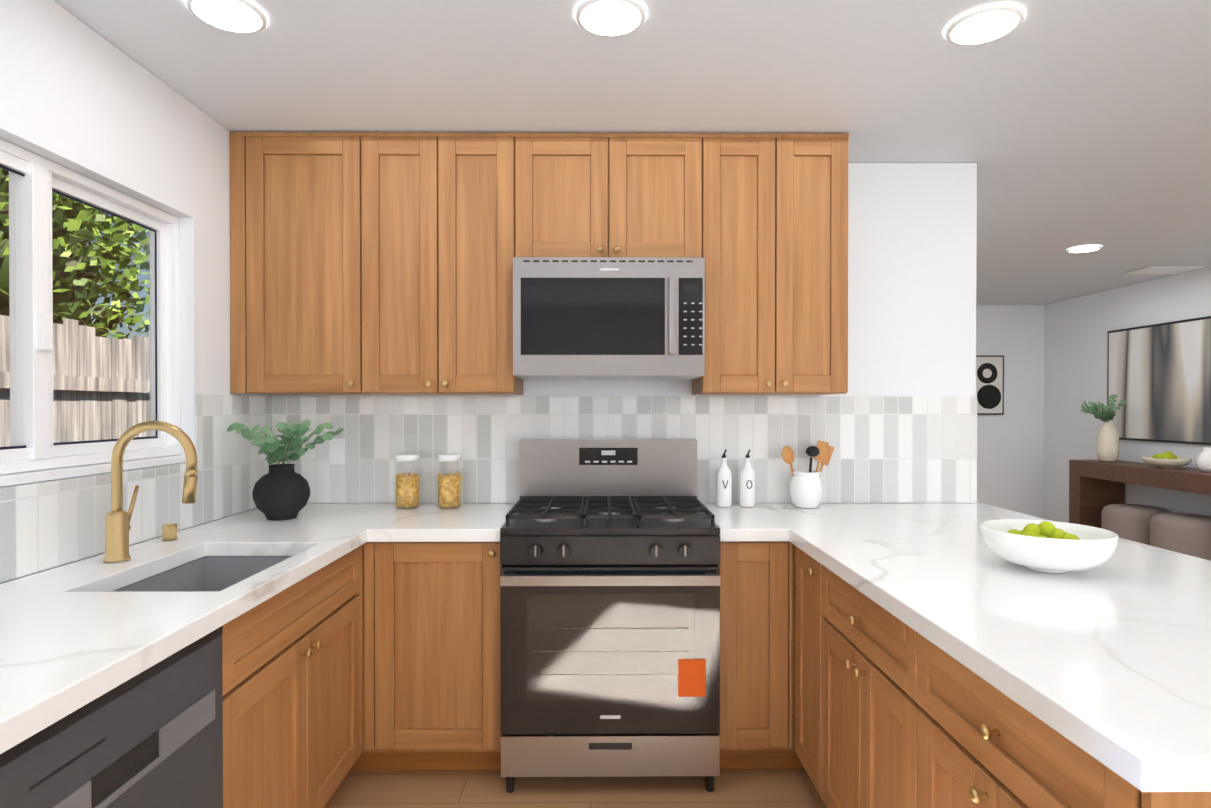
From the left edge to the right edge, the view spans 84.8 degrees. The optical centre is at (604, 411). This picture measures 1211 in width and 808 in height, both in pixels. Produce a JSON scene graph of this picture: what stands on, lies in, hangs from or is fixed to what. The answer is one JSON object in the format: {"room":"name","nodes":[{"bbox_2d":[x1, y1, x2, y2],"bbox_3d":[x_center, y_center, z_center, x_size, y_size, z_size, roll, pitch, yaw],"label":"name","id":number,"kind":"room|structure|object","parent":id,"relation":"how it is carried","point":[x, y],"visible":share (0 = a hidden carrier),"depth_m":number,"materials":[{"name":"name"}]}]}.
{"room":"kitchen","nodes":[
{"label":"kitchen","id":0,"kind":"room"},
{"bbox_2d":[0,0,270,590],"bbox_3d":[-1.554,0.123,0.359,0.160,2.440,5.200,0,0,0],"label":"wall","id":1,"kind":"structure","parent":0,"point":[77,95],"depth_m":2.11,"materials":[{"name":"white paint"}]},
{"bbox_2d":[0,138,185,486],"bbox_3d":[-1.561,-0.256,1.814,0.145,0.879,1.171,0,0,0],"label":"window","id":2,"kind":"structure","parent":1,"relation":"in","point":[32,452],"depth_m":1.84,"materials":[{"name":"white plastic"}]},
{"bbox_2d":[0,394,271,582],"bbox_3d":[-1.475,0.182,1.359,0.006,0.475,3.198,0,0,0],"label":"backsplash","id":3,"kind":"structure","parent":1,"relation":"attached to","point":[46,525],"depth_m":2.13,"materials":[{"name":"tile"}]},
{"bbox_2d":[324,769,826,807],"bbox_3d":[1.603,1.380,2.433,6.500,0.098,9.530,0,0,0],"label":"floor","id":4,"kind":"structure","parent":0,"point":[764,788],"depth_m":2.32,"materials":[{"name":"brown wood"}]},
{"bbox_2d":[0,626,222,807],"bbox_3d":[-1.135,0.905,1.169,0.589,0.864,0.597,0,0,0],"label":"dishwasher","id":5,"kind":"object","parent":4,"relation":"on","point":[151,737],"visible":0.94,"depth_m":1.20,"materials":[{"name":"black metal"}]},
{"bbox_2d":[159,549,354,807],"bbox_3d":[-1.164,0.898,1.915,0.620,0.868,0.881,0,0,0],"label":"base cabinet","id":6,"kind":"object","parent":4,"relation":"on","point":[288,661],"depth_m":1.83,"materials":[{"name":"brown wood"}]},
{"bbox_2d":[0,504,395,753],"bbox_3d":[-1.148,0.546,1.358,0.645,0.250,3.188,0,0,0],"label":"countertop","id":7,"kind":"structure","parent":6,"relation":"on","point":[68,639],"depth_m":1.49,"materials":[{"name":"white stone"}]},
{"bbox_2d":[103,420,197,562],"bbox_3d":[-1.270,0.220,1.884,0.254,0.391,0.117,0,0,0],"label":"faucet","id":8,"kind":"object","parent":7,"relation":"on","point":[117,523],"visible":1,"depth_m":1.84,"materials":[{"name":"gold metal"}]},
{"bbox_2d":[162,523,177,540],"bbox_3d":[-1.409,0.389,2.147,0.042,0.050,0.042,0,0,0],"label":"button","id":9,"kind":"object","parent":7,"relation":"on","point":[169,531],"visible":1,"depth_m":2.13,"materials":[{"name":"gold metal"}]},
{"bbox_2d":[112,556,291,591],"bbox_3d":[-1.086,0.566,1.830,0.381,0.203,0.576,0,0,0],"label":"sink","id":10,"kind":"object","parent":7,"relation":"in","point":[194,573],"depth_m":2.08,"materials":[{"name":"silver metal"}]},
{"bbox_2d":[227,420,342,519],"bbox_3d":[-1.223,0.222,2.557,0.375,0.378,0.386,0,0,0],"label":"potted plant","id":11,"kind":"object","parent":7,"relation":"on","point":[281,491],"visible":1,"depth_m":2.50,"materials":[{"name":"black"}]},
{"bbox_2d":[375,542,501,770],"bbox_3d":[-0.623,0.893,2.644,0.512,0.868,0.631,0,0,0],"label":"base cabinet","id":12,"kind":"object","parent":4,"relation":"on","point":[375,656],"depth_m":2.37,"materials":[{"name":"brown wood"}]},
{"bbox_2d":[372,504,514,541],"bbox_3d":[-0.592,0.434,2.642,0.452,0.045,0.626,0,0,0],"label":"countertop","id":13,"kind":"structure","parent":12,"relation":"on","point":[424,522],"depth_m":2.43,"materials":[{"name":"white stone"}]},
{"bbox_2d":[395,454,419,508],"bbox_3d":[-0.845,0.296,2.840,0.104,0.226,0.104,0,0,0],"label":"pasta jar","id":14,"kind":"object","parent":13,"relation":"on","point":[407,487],"visible":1,"depth_m":2.80,"materials":[{"name":"clear glass"}]},
{"bbox_2d":[437,454,462,508],"bbox_3d":[-0.663,0.296,2.841,0.108,0.226,0.104,0,0,0],"label":"pasta jar","id":15,"kind":"object","parent":13,"relation":"on","point":[449,491],"visible":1,"depth_m":2.80,"materials":[{"name":"clear glass"}]},
{"bbox_2d":[500,439,719,792],"bbox_3d":[0.018,0.725,2.590,0.764,1.205,0.707,0,0,0],"label":"range","id":16,"kind":"object","parent":4,"relation":"on","point":[610,602],"visible":1,"depth_m":2.29,"materials":[{"name":"silver metal"}]},
{"bbox_2d":[719,542,786,768],"bbox_3d":[0.547,0.893,2.668,0.292,0.868,0.599,0,0,0],"label":"base cabinet","id":17,"kind":"object","parent":4,"relation":"on","point":[753,575],"depth_m":2.37,"materials":[{"name":"brown wood"}]},
{"bbox_2d":[703,503,783,541],"bbox_3d":[0.512,0.434,2.649,0.220,0.045,0.626,0,0,0],"label":"countertop","id":18,"kind":"structure","parent":17,"relation":"on","point":[736,523],"depth_m":2.43,"materials":[{"name":"white stone"}]},
{"bbox_2d":[716,449,731,506],"bbox_3d":[0.515,0.286,2.862,0.068,0.246,0.070,0,0,0],"label":"vinegar bottle","id":19,"kind":"object","parent":18,"relation":"on","point":[723,486],"visible":1,"depth_m":2.84,"materials":[{"name":"white ceramic"}]},
{"bbox_2d":[740,449,755,506],"bbox_3d":[0.618,0.286,2.863,0.068,0.246,0.070,0,0,0],"label":"oil bottle","id":20,"kind":"object","parent":18,"relation":"on","point":[747,486],"visible":1,"depth_m":2.84,"materials":[{"name":"white ceramic"}]},
{"bbox_2d":[799,549,806,771],"bbox_3d":[0.979,0.897,2.178,0.610,0.868,0.343,0,0,0],"label":"base cabinet","id":21,"kind":"object","parent":4,"relation":"on","point":[802,555],"depth_m":2.28,"materials":[{"name":"brown wood"}]},
{"bbox_2d":[807,554,890,807],"bbox_3d":[0.982,0.899,1.763,0.610,0.868,0.768,0,0,0],"label":"base cabinet","id":22,"kind":"object","parent":4,"relation":"on","point":[849,634],"depth_m":1.87,"materials":[{"name":"brown wood"}]},
{"bbox_2d":[891,614,1210,807],"bbox_3d":[0.995,0.903,1.178,0.628,0.868,0.680,0,0,0],"label":"base cabinet","id":23,"kind":"object","parent":4,"relation":"on","point":[958,741],"depth_m":1.22,"materials":[{"name":"brown wood"}]},
{"bbox_2d":[755,503,1210,791],"bbox_3d":[1.176,0.440,1.893,1.050,0.045,2.148,0,0,0],"label":"countertop","id":24,"kind":"structure","parent":23,"relation":"on","point":[1108,663],"depth_m":1.35,"materials":[{"name":"white stone"}]},
{"bbox_2d":[782,440,833,507],"bbox_3d":[0.875,0.266,2.846,0.238,0.286,0.142,0,0,0],"label":"utensil crock","id":25,"kind":"object","parent":24,"relation":"on","point":[805,488],"visible":1,"depth_m":2.81,"materials":[{"name":"white ceramic"}]},
{"bbox_2d":[980,519,1118,572],"bbox_3d":[1.167,0.353,1.753,0.304,0.128,0.304,0,0,0],"label":"fruit bowl","id":26,"kind":"object","parent":24,"relation":"on","point":[1048,546],"visible":1,"depth_m":1.68,"materials":[{"name":"white ceramic"}]},
{"bbox_2d":[1101,504,1170,544],"bbox_3d":[4.433,1.048,5.525,0.470,0.520,0.470,0,0,0],"label":"ottoman","id":27,"kind":"object","parent":4,"relation":"on","point":[1130,522],"visible":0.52,"depth_m":5.39,"materials":[{"name":"brown fabric"}]},
{"bbox_2d":[1069,460,1210,527],"bbox_3d":[4.500,0.880,5.164,0.410,0.860,1.920,0,0,0],"label":"console table","id":28,"kind":"object","parent":4,"relation":"on","point":[1096,487],"visible":0.62,"depth_m":5.83,"materials":[{"name":"brown wood"}]},
{"bbox_2d":[1081,394,1125,461],"bbox_3d":[4.385,0.145,5.870,0.323,0.596,0.330,0,0,0],"label":"vase","id":29,"kind":"object","parent":28,"relation":"on","point":[1108,448],"visible":0.98,"depth_m":5.81,"materials":[{"name":"beige ceramic"}]},
{"bbox_2d":[1142,451,1191,467],"bbox_3d":[4.494,0.382,5.300,0.310,0.131,0.310,0,0,0],"label":"bowl","id":30,"kind":"object","parent":28,"relation":"on","point":[1167,459],"visible":1,"depth_m":5.24,"materials":[{"name":"beige ceramic"}]},
{"bbox_2d":[1196,447,1210,471],"bbox_3d":[4.516,0.359,4.960,0.140,0.180,0.140,0,0,0],"label":"vase","id":31,"kind":"object","parent":28,"relation":"on","point":[1203,461],"visible":1,"depth_m":4.94,"materials":[{"name":"white ceramic"}]},
{"bbox_2d":[1150,513,1210,560],"bbox_3d":[4.436,1.051,5.025,0.470,0.520,0.470,0,0,0],"label":"ottoman","id":32,"kind":"object","parent":4,"relation":"on","point":[1187,534],"visible":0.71,"depth_m":4.90,"materials":[{"name":"brown fabric"}]},
{"bbox_2d":[271,163,976,503],"bbox_3d":[0.009,0.105,3.029,3.320,2.440,0.120,0,0,0],"label":"wall","id":33,"kind":"structure","parent":0,"point":[912,244],"depth_m":2.97,"materials":[{"name":"white paint"}]},
{"bbox_2d":[229,132,380,394],"bbox_3d":[-1.192,-0.592,2.786,0.590,1.036,0.319,0,0,0],"label":"upper cabinet","id":34,"kind":"object","parent":33,"relation":"attached to","point":[371,263],"depth_m":2.63,"materials":[{"name":"brown wood"}]},
{"bbox_2d":[381,132,522,394],"bbox_3d":[-0.700,-0.592,2.789,0.679,1.036,0.319,0,0,0],"label":"upper cabinet","id":35,"kind":"object","parent":33,"relation":"attached to","point":[449,200],"depth_m":2.64,"materials":[{"name":"brown wood"}]},
{"bbox_2d":[517,133,708,263],"bbox_3d":[0.015,-0.857,2.792,0.751,0.506,0.319,0,0,0],"label":"upper cabinet","id":36,"kind":"object","parent":33,"relation":"attached to","point":[579,194],"depth_m":2.64,"materials":[{"name":"brown wood"}]},
{"bbox_2d":[513,257,704,379],"bbox_3d":[0.015,-0.369,2.740,0.741,0.460,0.428,0,0,0],"label":"microwave","id":37,"kind":"object","parent":36,"relation":"attached to","point":[608,318],"visible":1,"depth_m":2.56,"materials":[{"name":"silver metal"}]},
{"bbox_2d":[272,397,976,502],"bbox_3d":[0.094,0.171,2.964,3.150,0.475,0.008,0,0,0],"label":"backsplash","id":38,"kind":"structure","parent":33,"relation":"attached to","point":[905,449],"depth_m":2.96,"materials":[{"name":"tile"}]},
{"bbox_2d":[329,439,344,464],"bbox_3d":[-1.191,0.178,2.948,0.070,0.115,0.004,0,0,0],"label":"outlet","id":39,"kind":"object","parent":38,"relation":"attached to","point":[336,451],"visible":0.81,"depth_m":2.95,"materials":[{"name":"white plastic"}]},
{"bbox_2d":[692,133,848,394],"bbox_3d":[0.682,-0.592,2.798,0.582,1.036,0.319,0,0,0],"label":"upper cabinet","id":40,"kind":"object","parent":33,"relation":"attached to","point":[776,273],"depth_m":2.64,"materials":[{"name":"brown wood"}]},
{"bbox_2d":[54,0,1210,304],"bbox_3d":[1.603,-1.162,2.416,6.500,0.098,9.530,0,0,0],"label":"ceiling","id":41,"kind":"structure","parent":0,"point":[1066,124],"depth_m":2.26,"materials":[{"name":"white paint"}]},
{"bbox_2d":[186,0,266,33],"bbox_3d":[-1.044,-1.101,1.834,0.194,0.008,0.194,0,0,0],"label":"recessed light","id":42,"kind":"object","parent":41,"relation":"in","point":[240,16],"visible":0.98,"depth_m":1.83,"materials":[{"name":"white plastic"}]},
{"bbox_2d":[576,0,644,36],"bbox_3d":[0.016,-1.101,1.851,0.194,0.008,0.194,0,0,0],"label":"recessed light","id":43,"kind":"object","parent":41,"relation":"in","point":[610,18],"visible":1,"depth_m":1.84,"materials":[{"name":"white plastic"}]},
{"bbox_2d":[946,5,1023,45],"bbox_3d":[1.086,-1.102,1.898,0.194,0.008,0.194,0,0,0],"label":"recessed light","id":44,"kind":"object","parent":41,"relation":"in","point":[985,25],"visible":0.96,"depth_m":1.88,"materials":[{"name":"white plastic"}]},
{"bbox_2d":[1067,245,1101,252],"bbox_3d":[3.309,-1.120,4.572,0.194,0.008,0.194,0,0,0],"label":"recessed light","id":45,"kind":"object","parent":41,"relation":"in","point":[1080,249],"visible":0.96,"depth_m":4.56,"materials":[{"name":"white plastic"}]},
{"bbox_2d":[1123,266,1204,274],"bbox_3d":[4.444,-1.122,5.275,0.420,0.013,0.270,0,0,0],"label":"ceiling vent","id":46,"kind":"object","parent":41,"relation":"in","point":[1167,270],"visible":1,"depth_m":5.24,"materials":[{"name":"white plastic"}]},
{"bbox_2d":[976,305,1044,518],"bbox_3d":[3.172,0.077,7.141,3.300,2.440,0.118,0,0,0],"label":"wall","id":47,"kind":"structure","parent":0,"point":[1010,458],"depth_m":7.09,"materials":[{"name":"white paint"}]},
{"bbox_2d":[976,355,1003,414],"bbox_3d":[4.052,-0.283,7.067,0.400,0.630,0.027,0,0,0],"label":"picture","id":48,"kind":"object","parent":47,"relation":"attached to","point":[990,383],"visible":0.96,"depth_m":7.05,"materials":[{"name":"black"}]},
{"bbox_2d":[1044,266,1210,522],"bbox_3d":[4.793,0.109,2.445,0.120,2.440,9.290,0,0,0],"label":"wall","id":49,"kind":"structure","parent":0,"point":[1077,329],"depth_m":6.37,"materials":[{"name":"white paint"}]},
{"bbox_2d":[1107,316,1210,444],"bbox_3d":[4.696,-0.241,5.357,0.032,1.000,1.620,0,0,0],"label":"framed painting","id":50,"kind":"object","parent":49,"relation":"attached to","point":[1159,379],"visible":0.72,"depth_m":5.55,"materials":[{"name":"black"}]},
{"label":"outside","id":51,"kind":"structure","parent":0,"visible":0},
{"bbox_3d":[-15.872,1.709,5.376,28.390,0.100,55.000,0,0,0],"label":"ground","id":52,"kind":"structure","parent":51,"visible":0},
{"bbox_2d":[0,315,149,446],"bbox_3d":[-3.324,0.545,2.975,0.066,2.260,18.050,0,0,0],"label":"fence","id":53,"kind":"object","parent":52,"relation":"on","point":[118,369],"depth_m":4.30,"materials":[{"name":"brown wood"}]},
{"bbox_2d":[0,168,149,339],"bbox_3d":[-8.043,-3.221,3.656,9.008,9.808,11.436,0,0,0],"label":"tree","id":54,"kind":"object","parent":52,"relation":"on","point":[104,312],"depth_m":5.94,"materials":[{"name":"green plant"}]}
]}

